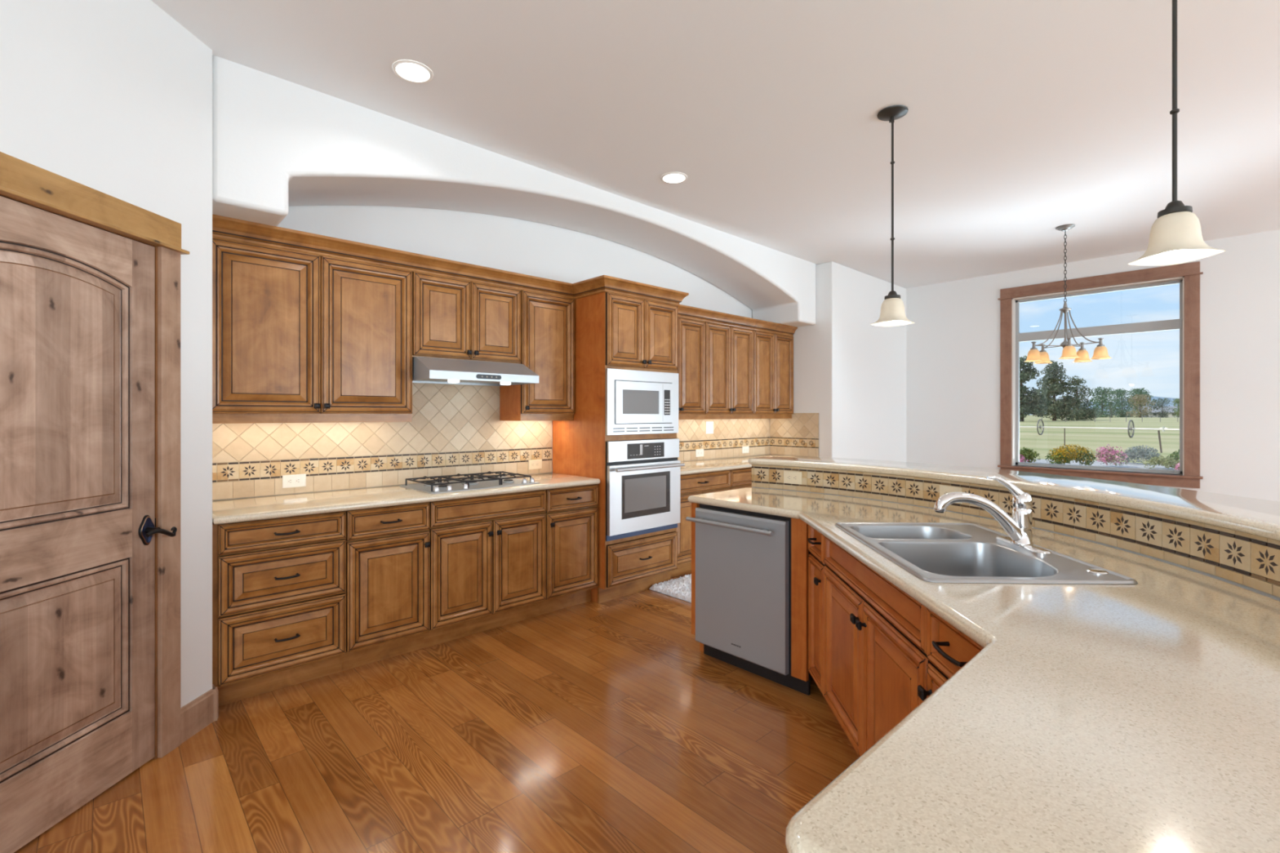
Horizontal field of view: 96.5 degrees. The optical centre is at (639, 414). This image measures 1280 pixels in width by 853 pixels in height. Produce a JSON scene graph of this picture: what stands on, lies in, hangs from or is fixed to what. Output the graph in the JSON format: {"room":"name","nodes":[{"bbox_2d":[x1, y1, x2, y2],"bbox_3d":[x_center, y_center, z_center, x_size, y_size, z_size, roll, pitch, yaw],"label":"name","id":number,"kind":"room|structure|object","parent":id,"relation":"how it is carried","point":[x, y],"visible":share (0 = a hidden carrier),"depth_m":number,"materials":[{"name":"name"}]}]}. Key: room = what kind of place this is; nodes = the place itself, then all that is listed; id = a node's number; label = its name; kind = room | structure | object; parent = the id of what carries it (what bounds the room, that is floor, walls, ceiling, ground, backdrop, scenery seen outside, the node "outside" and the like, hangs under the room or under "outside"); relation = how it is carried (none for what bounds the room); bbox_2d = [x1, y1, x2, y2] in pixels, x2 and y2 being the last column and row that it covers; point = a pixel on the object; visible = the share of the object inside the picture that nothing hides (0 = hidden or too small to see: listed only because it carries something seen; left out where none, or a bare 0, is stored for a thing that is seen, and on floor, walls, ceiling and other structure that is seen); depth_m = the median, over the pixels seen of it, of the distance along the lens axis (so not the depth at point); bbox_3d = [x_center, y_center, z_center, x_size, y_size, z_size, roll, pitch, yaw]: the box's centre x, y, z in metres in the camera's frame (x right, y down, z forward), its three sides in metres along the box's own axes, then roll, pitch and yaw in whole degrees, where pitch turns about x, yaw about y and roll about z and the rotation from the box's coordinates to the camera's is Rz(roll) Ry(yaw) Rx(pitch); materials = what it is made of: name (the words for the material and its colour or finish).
{"room":"kitchen","nodes":[
{"label":"kitchen","id":0,"kind":"room"},
{"bbox_2d":[0,0,212,707],"bbox_3d":[-2.021,-0.133,1.651,0.120,3.025,1.860,0,0,2],"label":"wall","id":1,"kind":"structure","parent":0,"point":[113,98],"depth_m":2.23,"materials":[{"name":"white paint"}]},
{"bbox_2d":[0,151,189,852],"bbox_3d":[-1.983,0.292,1.879,0.182,2.176,1.061,0,0,2],"label":"door","id":2,"kind":"structure","parent":1,"relation":"in","point":[90,277],"depth_m":1.99,"materials":[{"name":"brown wood"}]},
{"bbox_2d":[180,684,218,744],"bbox_3d":[-1.925,1.309,2.507,0.054,0.142,0.243,0,0,-7],"label":"baseboard","id":3,"kind":"structure","parent":1,"relation":"attached to","point":[200,713],"depth_m":2.49,"materials":[{"name":"brown wood"}]},
{"bbox_2d":[13,572,858,852],"bbox_3d":[2.218,1.440,0.229,12.150,0.120,10.900,0,0,-43],"label":"floor","id":4,"kind":"structure","parent":0,"point":[591,726],"depth_m":2.31,"materials":[{"name":"brown wood"}]},
{"bbox_2d":[212,511,346,706],"bbox_3d":[-1.941,0.943,3.010,0.568,0.874,0.642,0,0,-43],"label":"base cabinet","id":5,"kind":"object","parent":4,"relation":"on","point":[279,584],"visible":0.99,"depth_m":2.79,"materials":[{"name":"brown wood"}]},
{"bbox_2d":[341,502,430,671],"bbox_3d":[-1.569,0.943,3.356,0.448,0.874,0.644,0,0,-43],"label":"base cabinet","id":6,"kind":"object","parent":4,"relation":"on","point":[388,593],"visible":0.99,"depth_m":3.14,"materials":[{"name":"brown wood"}]},
{"bbox_2d":[423,489,546,648],"bbox_3d":[-1.114,0.943,3.783,0.800,0.874,0.644,0,0,-43],"label":"base cabinet","id":7,"kind":"object","parent":4,"relation":"on","point":[488,553],"visible":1,"depth_m":3.55,"materials":[{"name":"brown wood"}]},
{"bbox_2d":[212,472,600,524],"bbox_3d":[-1.322,0.485,3.595,2.270,0.038,0.642,0,0,-43],"label":"countertop","id":8,"kind":"structure","parent":7,"relation":"on","point":[262,508],"depth_m":3.14,"materials":[{"name":"stone"}]},
{"bbox_2d":[400,471,539,493],"bbox_3d":[-1.117,0.436,3.783,0.756,0.059,0.505,0,0,-43],"label":"gas cooktop","id":9,"kind":"object","parent":8,"relation":"in","point":[460,484],"visible":1,"depth_m":3.71,"materials":[{"name":"silver metal"}]},
{"bbox_2d":[539,484,598,615],"bbox_3d":[-0.658,0.943,4.210,0.448,0.874,0.644,0,0,-43],"label":"base cabinet","id":10,"kind":"object","parent":4,"relation":"on","point":[572,513],"visible":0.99,"depth_m":4.00,"materials":[{"name":"brown wood"}]},
{"bbox_2d":[552,292,678,603],"bbox_3d":[-0.184,0.246,4.595,0.754,2.268,0.719,0,0,-43],"label":"tall cabinet","id":11,"kind":"object","parent":4,"relation":"on","point":[612,331],"visible":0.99,"depth_m":4.29,"materials":[{"name":"brown wood"}]},
{"bbox_2d":[605,368,678,435],"bbox_3d":[-0.119,-0.091,4.526,0.748,0.480,0.482,0,0,-43],"label":"microwave","id":12,"kind":"object","parent":11,"relation":"in","point":[637,402],"visible":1,"depth_m":4.32,"materials":[{"name":"white plastic"}]},
{"bbox_2d":[605,438,684,541],"bbox_3d":[-0.141,0.555,4.549,0.742,0.722,0.678,0,0,-43],"label":"wall oven","id":13,"kind":"object","parent":11,"relation":"in","point":[642,476],"visible":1,"depth_m":4.31,"materials":[{"name":"white metal"}]},
{"bbox_2d":[648,573,691,603],"bbox_3d":[0.783,1.361,4.817,1.478,0.035,0.526,0,0,-43],"label":"rug","id":14,"kind":"object","parent":4,"relation":"on","point":[680,588],"visible":0.21,"depth_m":4.45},
{"bbox_2d":[691,502,703,651],"bbox_3d":[0.512,0.943,3.465,0.555,0.874,0.040,0,0,-43],"label":"end panel","id":15,"kind":"object","parent":4,"relation":"on","point":[694,505],"visible":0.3,"depth_m":3.28,"materials":[{"name":"brown wood"}]},
{"bbox_2d":[671,470,730,577],"bbox_3d":[0.348,0.943,5.153,0.780,0.874,0.644,0,0,-43],"label":"base cabinet","id":16,"kind":"object","parent":4,"relation":"on","point":[694,484],"visible":0.18,"depth_m":4.84,"materials":[{"name":"brown wood"}]},
{"bbox_2d":[728,467,751,489],"bbox_3d":[0.910,0.943,5.680,0.760,0.874,0.644,0,0,-43],"label":"base cabinet","id":17,"kind":"object","parent":4,"relation":"on","point":[740,477],"visible":0.1,"depth_m":5.33,"materials":[{"name":"brown wood"}]},
{"bbox_2d":[685,503,810,695],"bbox_3d":[0.725,0.946,3.178,0.636,0.868,0.688,0,0,-43],"label":"dishwasher","id":18,"kind":"object","parent":4,"relation":"on","point":[743,558],"visible":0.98,"depth_m":2.99,"materials":[{"name":"grey metal"}]},
{"bbox_2d":[791,518,826,697],"bbox_3d":[0.969,0.943,2.669,0.456,0.874,0.308,0,0,2],"label":"base cabinet","id":19,"kind":"object","parent":4,"relation":"on","point":[815,540],"depth_m":2.76,"materials":[{"name":"brown wood"}]},
{"bbox_2d":[823,536,931,757],"bbox_3d":[1.038,0.943,2.029,0.556,0.874,0.966,0,0,2],"label":"base cabinet","id":20,"kind":"object","parent":4,"relation":"on","point":[876,661],"visible":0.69,"depth_m":1.99,"materials":[{"name":"brown wood"}]},
{"bbox_2d":[688,487,1279,852],"bbox_3d":[0.943,0.485,1.875,1.453,0.038,3.524,0,0,2],"label":"countertop","id":21,"kind":"structure","parent":20,"relation":"on","point":[1144,717],"depth_m":0.86,"materials":[{"name":"stone"}]},
{"bbox_2d":[835,522,1137,584],"bbox_3d":[1.099,0.548,1.994,0.588,0.187,0.850,0,0,2],"label":"sink","id":22,"kind":"object","parent":21,"relation":"in","point":[932,552],"visible":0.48,"depth_m":2.05,"materials":[{"name":"silver metal"}]},
{"bbox_2d":[933,475,1051,555],"bbox_3d":[1.198,0.337,1.994,0.333,0.246,0.256,0,0,2],"label":"kitchen faucet","id":23,"kind":"object","parent":21,"relation":"on","point":[1018,527],"visible":1,"depth_m":1.98,"materials":[{"name":"silver metal"}]},
{"bbox_2d":[917,608,982,701],"bbox_3d":[0.948,0.943,1.398,0.416,0.874,0.300,0,0,2],"label":"base cabinet","id":24,"kind":"object","parent":4,"relation":"on","point":[948,649],"visible":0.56,"depth_m":1.47,"materials":[{"name":"brown wood"}]},
{"bbox_3d":[1.463,0.943,6.197,0.754,0.874,0.644,0,0,-43],"label":"base cabinet","id":25,"kind":"object","parent":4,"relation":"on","visible":0},
{"bbox_2d":[680,454,782,475],"bbox_3d":[0.899,0.485,5.676,2.298,0.038,0.642,0,0,-43],"label":"countertop","id":26,"kind":"structure","parent":25,"relation":"on","point":[692,467],"depth_m":5.28,"materials":[{"name":"stone"}]},
{"bbox_2d":[216,204,769,500],"bbox_3d":[-0.479,-0.133,4.930,5.335,3.025,0.150,0,0,-43],"label":"wall","id":27,"kind":"structure","parent":0,"point":[523,246],"depth_m":4.32,"materials":[{"name":"white paint"}]},
{"bbox_2d":[212,237,412,423],"bbox_3d":[-1.866,-0.421,3.268,1.026,0.934,0.348,0,0,-43],"label":"upper cabinet","id":28,"kind":"object","parent":27,"relation":"attached to","point":[298,337],"visible":0.91,"depth_m":3.13,"materials":[{"name":"brown wood"}]},
{"bbox_2d":[212,213,797,336],"bbox_3d":[-0.068,-0.933,4.492,5.328,0.100,0.436,0,0,-43],"label":"crown molding","id":29,"kind":"structure","parent":28,"relation":"attached to","point":[223,227],"depth_m":3.70,"materials":[{"name":"brown wood"}]},
{"bbox_2d":[212,382,551,500],"bbox_3d":[-1.540,0.065,3.826,2.270,0.800,0.008,0,0,-43],"label":"tile backsplash","id":30,"kind":"structure","parent":27,"relation":"attached to","point":[453,429],"depth_m":3.72,"materials":[{"name":"beige tile"}]},
{"bbox_2d":[282,474,306,488],"bbox_3d":[-2.031,0.392,3.356,0.121,0.075,0.007,0,0,-43],"label":"wall outlet","id":31,"kind":"object","parent":30,"relation":"attached to","point":[295,480],"visible":1,"depth_m":3.35,"materials":[{"name":"white plastic"}]},
{"bbox_2d":[287,478,301,484],"bbox_3d":[-2.029,0.392,3.354,0.071,0.032,0.002,0,0,-43],"label":"receptacle","id":32,"kind":"object","parent":31,"relation":"attached to","point":[290,481],"depth_m":3.35,"materials":[{"name":"white plastic"}]},
{"bbox_2d":[528,459,542,470],"bbox_3d":[-0.823,0.395,4.488,0.121,0.075,0.007,0,0,-43],"label":"wall outlet","id":33,"kind":"object","parent":30,"relation":"attached to","point":[534,464],"visible":1,"depth_m":4.49,"materials":[{"name":"beige plastic"}]},
{"bbox_2d":[531,462,539,466],"bbox_3d":[-0.821,0.395,4.486,0.071,0.032,0.002,0,0,-43],"label":"receptacle","id":34,"kind":"object","parent":33,"relation":"attached to","point":[533,464],"depth_m":4.49,"materials":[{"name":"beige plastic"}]},
{"bbox_2d":[412,271,521,364],"bbox_3d":[-1.211,-0.623,3.882,0.770,0.531,0.348,0,0,-43],"label":"upper cabinet","id":35,"kind":"object","parent":27,"relation":"attached to","point":[453,318],"visible":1,"depth_m":3.75,"materials":[{"name":"brown wood"}]},
{"bbox_2d":[412,356,538,386],"bbox_3d":[-1.144,-0.277,3.816,0.758,0.156,0.543,0,0,-43],"label":"range hood","id":36,"kind":"object","parent":27,"relation":"attached to","point":[424,370],"visible":0.99,"depth_m":3.65,"materials":[{"name":"silver metal"}]},
{"bbox_2d":[499,289,574,421],"bbox_3d":[-0.760,-0.421,4.305,0.466,0.934,0.348,0,0,-43],"label":"upper cabinet","id":37,"kind":"object","parent":27,"relation":"attached to","point":[548,321],"visible":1,"depth_m":4.19,"materials":[{"name":"brown wood"}]},
{"bbox_2d":[676,316,705,419],"bbox_3d":[0.250,-0.421,5.251,0.770,0.934,0.348,0,0,-43],"label":"upper cabinet","id":38,"kind":"object","parent":27,"relation":"attached to","point":[691,332],"visible":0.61,"depth_m":5.28,"materials":[{"name":"brown wood"}]},
{"bbox_2d":[676,418,769,461],"bbox_3d":[0.679,0.237,5.905,2.291,0.458,0.008,0,0,-43],"label":"tile backsplash","id":39,"kind":"structure","parent":27,"relation":"attached to","point":[729,436],"depth_m":6.11,"materials":[{"name":"beige tile"}]},
{"bbox_2d":[695,448,703,457],"bbox_3d":[0.613,0.395,5.833,0.121,0.075,0.007,0,0,-43],"label":"wall outlet","id":40,"kind":"object","parent":39,"relation":"attached to","point":[700,452],"visible":1,"depth_m":5.83,"materials":[{"name":"white plastic"}]},
{"bbox_2d":[706,421,713,434],"bbox_3d":[0.726,0.138,5.939,0.121,0.128,0.008,0,0,-43],"label":"light switch","id":41,"kind":"object","parent":39,"relation":"attached to","point":[709,424],"visible":1,"depth_m":5.94,"materials":[{"name":"white plastic"}]},
{"bbox_2d":[742,446,748,453],"bbox_3d":[1.178,0.395,6.363,0.121,0.075,0.007,0,0,-43],"label":"wall outlet","id":42,"kind":"object","parent":39,"relation":"attached to","point":[744,449],"visible":1,"depth_m":6.36,"materials":[{"name":"white plastic"}]},
{"bbox_2d":[704,321,753,419],"bbox_3d":[0.810,-0.421,5.776,0.764,0.934,0.348,0,0,-43],"label":"upper cabinet","id":43,"kind":"object","parent":27,"relation":"attached to","point":[729,349],"visible":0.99,"depth_m":5.65,"materials":[{"name":"brown wood"}]},
{"bbox_2d":[751,329,793,418],"bbox_3d":[1.366,-0.421,6.298,0.762,0.934,0.348,0,0,-43],"label":"upper cabinet","id":44,"kind":"object","parent":27,"relation":"attached to","point":[773,353],"visible":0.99,"depth_m":6.17,"materials":[{"name":"brown wood"}]},
{"bbox_2d":[212,55,815,326],"bbox_3d":[-0.219,-1.323,4.652,5.333,0.683,0.609,0,0,-43],"label":"wall","id":45,"kind":"structure","parent":0,"point":[278,144],"depth_m":3.32,"materials":[{"name":"white paint"}]},
{"bbox_2d":[151,0,1279,288],"bbox_3d":[2.218,-1.720,0.229,12.150,0.150,10.900,0,0,-43],"label":"ceiling","id":46,"kind":"structure","parent":0,"point":[1024,120],"depth_m":3.02,"materials":[{"name":"white paint"}]},
{"bbox_2d":[391,59,433,83],"bbox_3d":[-1.088,-1.641,2.738,0.184,0.008,0.184,0,0,-43],"label":"recessed light","id":47,"kind":"object","parent":46,"relation":"in","point":[412,71],"visible":1,"depth_m":2.73,"materials":[{"name":"white plastic"}]},
{"bbox_2d":[661,172,687,183],"bbox_3d":[0.237,-1.641,3.966,0.184,0.008,0.184,0,0,-43],"label":"recessed light","id":48,"kind":"object","parent":46,"relation":"in","point":[670,177],"visible":1,"depth_m":3.95,"materials":[{"name":"white plastic"}]},
{"bbox_2d":[871,105,915,326],"bbox_3d":[1.374,-1.069,3.108,0.188,1.150,0.188,0,0,-33],"label":"pendant lamp","id":49,"kind":"object","parent":46,"relation":"hanging from","point":[892,313],"visible":1,"depth_m":3.09,"materials":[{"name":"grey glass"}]},
{"bbox_2d":[1024,224,1111,364],"bbox_3d":[3.748,-1.058,5.013,0.590,1.174,0.613,0,0,-24],"label":"chandelier","id":50,"kind":"object","parent":46,"relation":"hanging from","point":[1100,352],"visible":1,"depth_m":5.00,"materials":[{"name":"orange glass"}]},
{"bbox_2d":[1128,0,1225,265],"bbox_3d":[1.686,-1.069,1.800,0.188,1.150,0.188,0,0,-1],"label":"pendant lamp","id":51,"kind":"object","parent":46,"relation":"hanging from","point":[1175,237],"visible":1,"depth_m":1.79,"materials":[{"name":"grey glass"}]},
{"bbox_2d":[769,261,906,462],"bbox_3d":[2.515,-0.133,7.192,2.129,3.025,0.944,0,0,-43],"label":"wall","id":52,"kind":"structure","parent":0,"point":[849,371],"depth_m":6.45,"materials":[{"name":"white paint"}]},
{"bbox_2d":[769,413,818,457],"bbox_3d":[1.736,0.225,6.460,0.008,0.482,0.627,0,0,-43],"label":"tile backsplash","id":53,"kind":"structure","parent":52,"relation":"attached to","point":[798,435],"depth_m":6.43,"materials":[{"name":"beige tile"}]},
{"bbox_2d":[753,487,1279,600],"bbox_3d":[1.231,0.850,1.860,1.130,1.060,3.776,0,0,2],"label":"wall","id":54,"kind":"structure","parent":0,"point":[1277,598],"depth_m":1.93,"materials":[{"name":"white paint"}]},
{"bbox_2d":[747,454,1279,541],"bbox_3d":[1.355,0.300,1.840,1.442,0.038,4.250,0,0,2],"label":"bar","id":55,"kind":"object","parent":54,"relation":"on","point":[1252,516],"visible":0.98,"depth_m":2.14,"materials":[{"name":"stone"}]},
{"bbox_2d":[751,464,1279,597],"bbox_3d":[1.182,0.393,1.881,0.998,0.145,3.551,0,0,1],"label":"tile backsplash","id":56,"kind":"structure","parent":54,"relation":"attached to","point":[1251,561],"depth_m":2.06,"materials":[{"name":"beige tile"}]},
{"bbox_2d":[783,471,801,484],"bbox_3d":[0.933,0.387,3.492,0.118,0.076,0.007,0,0,40],"label":"wall outlet","id":57,"kind":"object","parent":56,"relation":"attached to","point":[789,477],"visible":1,"depth_m":3.49,"materials":[{"name":"beige plastic"}]},
{"bbox_2d":[786,475,797,480],"bbox_3d":[0.932,0.387,3.490,0.070,0.032,0.002,0,0,40],"label":"receptacle","id":58,"kind":"object","parent":57,"relation":"attached to","point":[789,477],"depth_m":3.49,"materials":[{"name":"beige plastic"}]},
{"bbox_2d":[939,484,962,503],"bbox_3d":[1.492,0.384,2.745,0.007,0.076,0.118,0,0,-24],"label":"wall outlet","id":59,"kind":"object","parent":56,"relation":"attached to","point":[944,490],"visible":0.41,"depth_m":2.75,"materials":[{"name":"beige plastic"}]},
{"bbox_2d":[943,490,955,494],"bbox_3d":[1.490,0.384,2.745,0.002,0.032,0.070,0,0,-24],"label":"receptacle","id":60,"kind":"object","parent":59,"relation":"attached to","point":[944,491],"depth_m":2.75,"materials":[{"name":"beige plastic"}]},
{"bbox_2d":[906,229,1279,502],"bbox_3d":[6.912,-0.133,3.912,0.200,3.025,9.856,0,0,-43],"label":"wall","id":61,"kind":"structure","parent":0,"point":[953,344],"depth_m":5.44,"materials":[{"name":"white paint"}]},
{"bbox_2d":[997,261,1203,488],"bbox_3d":[4.814,-0.376,6.088,0.215,2.161,1.702,0,0,-43],"label":"window","id":62,"kind":"structure","parent":61,"relation":"in","point":[1188,274],"depth_m":5.91,"materials":[{"name":"brown wood"}]},
{"label":"outside","id":63,"kind":"structure","parent":0,"visible":0},
{"bbox_2d":[1019,414,1179,463],"bbox_3d":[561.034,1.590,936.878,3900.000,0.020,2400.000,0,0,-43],"label":"ground","id":64,"kind":"structure","parent":63,"point":[1051,438],"depth_m":44.55,"materials":[{"name":"green plant"}]},
{"bbox_2d":[1019,355,1052,421],"bbox_3d":[86.043,-5.767,127.793,10.123,14.714,10.415,0,0,-43],"label":"conifer tree","id":65,"kind":"object","parent":64,"relation":"on","point":[1031,406],"visible":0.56,"depth_m":125.92,"materials":[{"name":"green plant"}]},
{"bbox_2d":[1034,360,1085,421],"bbox_3d":[105.370,-5.902,143.629,12.678,15.513,11.697,0,0,-43],"label":"conifer tree","id":66,"kind":"object","parent":64,"relation":"on","point":[1051,384],"visible":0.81,"depth_m":142.48,"materials":[{"name":"green plant"}]},
{"bbox_2d":[1057,375,1103,420],"bbox_3d":[117.259,-4.024,152.938,11.021,12.805,11.088,0,0,-43],"label":"conifer tree","id":67,"kind":"object","parent":64,"relation":"on","point":[1086,410],"visible":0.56,"depth_m":151.35,"materials":[{"name":"green plant"}]},
{"bbox_2d":[1090,406,1104,415],"bbox_3d":[222.091,-0.982,277.872,6.385,6.297,6.349,0,0,-43],"label":"leafy tree","id":68,"kind":"object","parent":64,"relation":"on","point":[1091,406],"visible":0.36,"depth_m":277.94,"materials":[{"name":"green plant"}]},
{"bbox_2d":[1019,418,1179,437],"bbox_3d":[32.533,0.980,40.501,1.366,1.242,35.758,0,0,-25],"label":"irrigation line","id":69,"kind":"object","parent":64,"relation":"on","point":[1163,428],"visible":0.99,"depth_m":39.80,"materials":[{"name":"silver metal"}]},
{"bbox_2d":[1022,458,1177,470],"bbox_3d":[9.669,1.564,12.350,17.451,0.028,12.271,0,0,-43],"label":"gravel bed","id":70,"kind":"object","parent":64,"relation":"on","point":[1140,465],"visible":0.06,"depth_m":17.54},
{"bbox_2d":[1019,454,1028,462],"bbox_3d":[10.924,1.317,16.595,0.611,0.454,0.544,0,0,26],"label":"rose bush","id":71,"kind":"object","parent":70,"relation":"on","point":[1022,457],"visible":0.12,"depth_m":16.45,"materials":[{"name":"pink plant"}]},
{"bbox_2d":[1019,447,1040,462],"bbox_3d":[12.207,1.301,18.164,0.820,0.538,0.808,0,0,18],"label":"shrub","id":72,"kind":"object","parent":70,"relation":"on","point":[1028,454],"visible":0.76,"depth_m":17.96,"materials":[{"name":"green plant"}]},
{"bbox_2d":[1044,444,1095,465],"bbox_3d":[12.430,1.189,16.503,1.201,0.686,1.044,0,0,34],"label":"flowering shrub","id":73,"kind":"object","parent":70,"relation":"on","point":[1065,455],"visible":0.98,"depth_m":16.36,"materials":[{"name":"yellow plant"}]},
{"bbox_2d":[1093,444,1128,466],"bbox_3d":[13.845,1.205,16.787,0.864,0.651,0.781,0,0,-43],"label":"rose bush","id":74,"kind":"object","parent":70,"relation":"on","point":[1107,452],"visible":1,"depth_m":16.75,"materials":[{"name":"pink plant"}]},
{"bbox_2d":[1118,444,1160,463],"bbox_3d":[15.593,1.248,17.792,1.060,0.608,1.009,0,0,30],"label":"shrub","id":75,"kind":"object","parent":70,"relation":"on","point":[1138,454],"visible":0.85,"depth_m":17.70,"materials":[{"name":"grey plant"}]},
{"bbox_2d":[1142,455,1179,468],"bbox_3d":[14.906,1.364,16.226,0.796,0.410,0.688,0,0,-12],"label":"shrub","id":76,"kind":"object","parent":70,"relation":"on","point":[1165,462],"visible":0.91,"depth_m":16.16,"materials":[{"name":"green plant"}]},
{"bbox_2d":[1173,462,1179,470],"bbox_3d":[14.284,1.361,14.916,0.486,0.376,0.414,0,0,28],"label":"rose bush","id":77,"kind":"object","parent":70,"relation":"on","point":[1177,467],"visible":0.09,"depth_m":14.99,"materials":[{"name":"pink plant"}]},
{"bbox_2d":[1086,386,1123,417],"bbox_3d":[243.297,-5.902,299.464,13.722,17.655,15.393,0,0,-43],"label":"leafy tree","id":78,"kind":"object","parent":64,"relation":"on","point":[1100,400],"visible":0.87,"depth_m":298.62,"materials":[{"name":"green plant"}]},
{"bbox_2d":[1105,404,1119,417],"bbox_3d":[223.208,-1.471,269.785,6.191,7.154,5.441,0,0,-43],"label":"conifer tree","id":79,"kind":"object","parent":64,"relation":"on","point":[1109,406],"visible":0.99,"depth_m":269.98,"materials":[{"name":"green plant"}]},
{"bbox_2d":[1109,388,1138,417],"bbox_3d":[262.564,-5.872,310.233,13.656,16.816,14.045,0,0,-43],"label":"leafy tree","id":80,"kind":"object","parent":64,"relation":"on","point":[1119,393],"visible":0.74,"depth_m":308.59,"materials":[{"name":"green plant"}]},
{"bbox_2d":[1125,394,1155,417],"bbox_3d":[245.853,-3.647,280.355,11.111,13.125,11.286,0,0,-43],"label":"leafy tree","id":81,"kind":"object","parent":64,"relation":"on","point":[1139,399],"visible":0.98,"depth_m":279.64,"materials":[{"name":"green plant"}]},
{"bbox_2d":[1124,387,1157,417],"bbox_3d":[291.200,-6.266,332.376,14.674,18.588,15.113,0,0,-43],"label":"leafy tree","id":82,"kind":"object","parent":64,"relation":"on","point":[1138,391],"visible":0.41,"depth_m":331.35,"materials":[{"name":"green plant"}]},
{"bbox_2d":[1140,406,1179,417],"bbox_3d":[282.170,-1.420,310.193,17.200,6.000,9.600,0,0,39],"label":"trees","id":83,"kind":"object","parent":64,"relation":"on","point":[1170,410],"visible":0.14,"depth_m":307.43,"materials":[{"name":"grey"}]},
{"bbox_2d":[1157,430,1162,453],"bbox_3d":[21.384,1.120,23.482,0.060,0.926,0.145,0,0,-43],"label":"fence post","id":84,"kind":"object","parent":64,"relation":"on","point":[1158,431],"visible":1,"depth_m":23.47,"materials":[{"name":"wood"}]},
{"bbox_2d":[1150,398,1175,417],"bbox_3d":[255.916,-2.637,279.916,9.301,10.992,9.913,0,0,-43],"label":"leafy tree","id":85,"kind":"object","parent":64,"relation":"on","point":[1160,414],"visible":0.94,"depth_m":279.44,"materials":[{"name":"green plant"}]},
{"bbox_2d":[1166,449,1179,462],"bbox_3d":[16.968,1.323,17.850,0.836,0.458,0.767,0,0,-43],"label":"shrub","id":86,"kind":"object","parent":64,"relation":"on","point":[1176,455],"visible":0.27,"depth_m":17.86,"materials":[{"name":"green plant"}]},
{"bbox_2d":[1171,398,1179,417],"bbox_3d":[279.263,-3.083,295.172,7.694,10.807,7.625,0,0,-43],"label":"leafy tree","id":87,"kind":"object","parent":64,"relation":"on","point":[1175,401],"visible":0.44,"depth_m":295.04,"materials":[{"name":"green plant"}]},
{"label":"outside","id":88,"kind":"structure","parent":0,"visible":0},
{"bbox_2d":[1023,395,1177,414],"bbox_3d":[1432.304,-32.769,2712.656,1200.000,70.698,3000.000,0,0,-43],"label":"hills","id":89,"kind":"structure","parent":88,"point":[1171,403],"depth_m":1991.25,"materials":[{"name":"green plant"}]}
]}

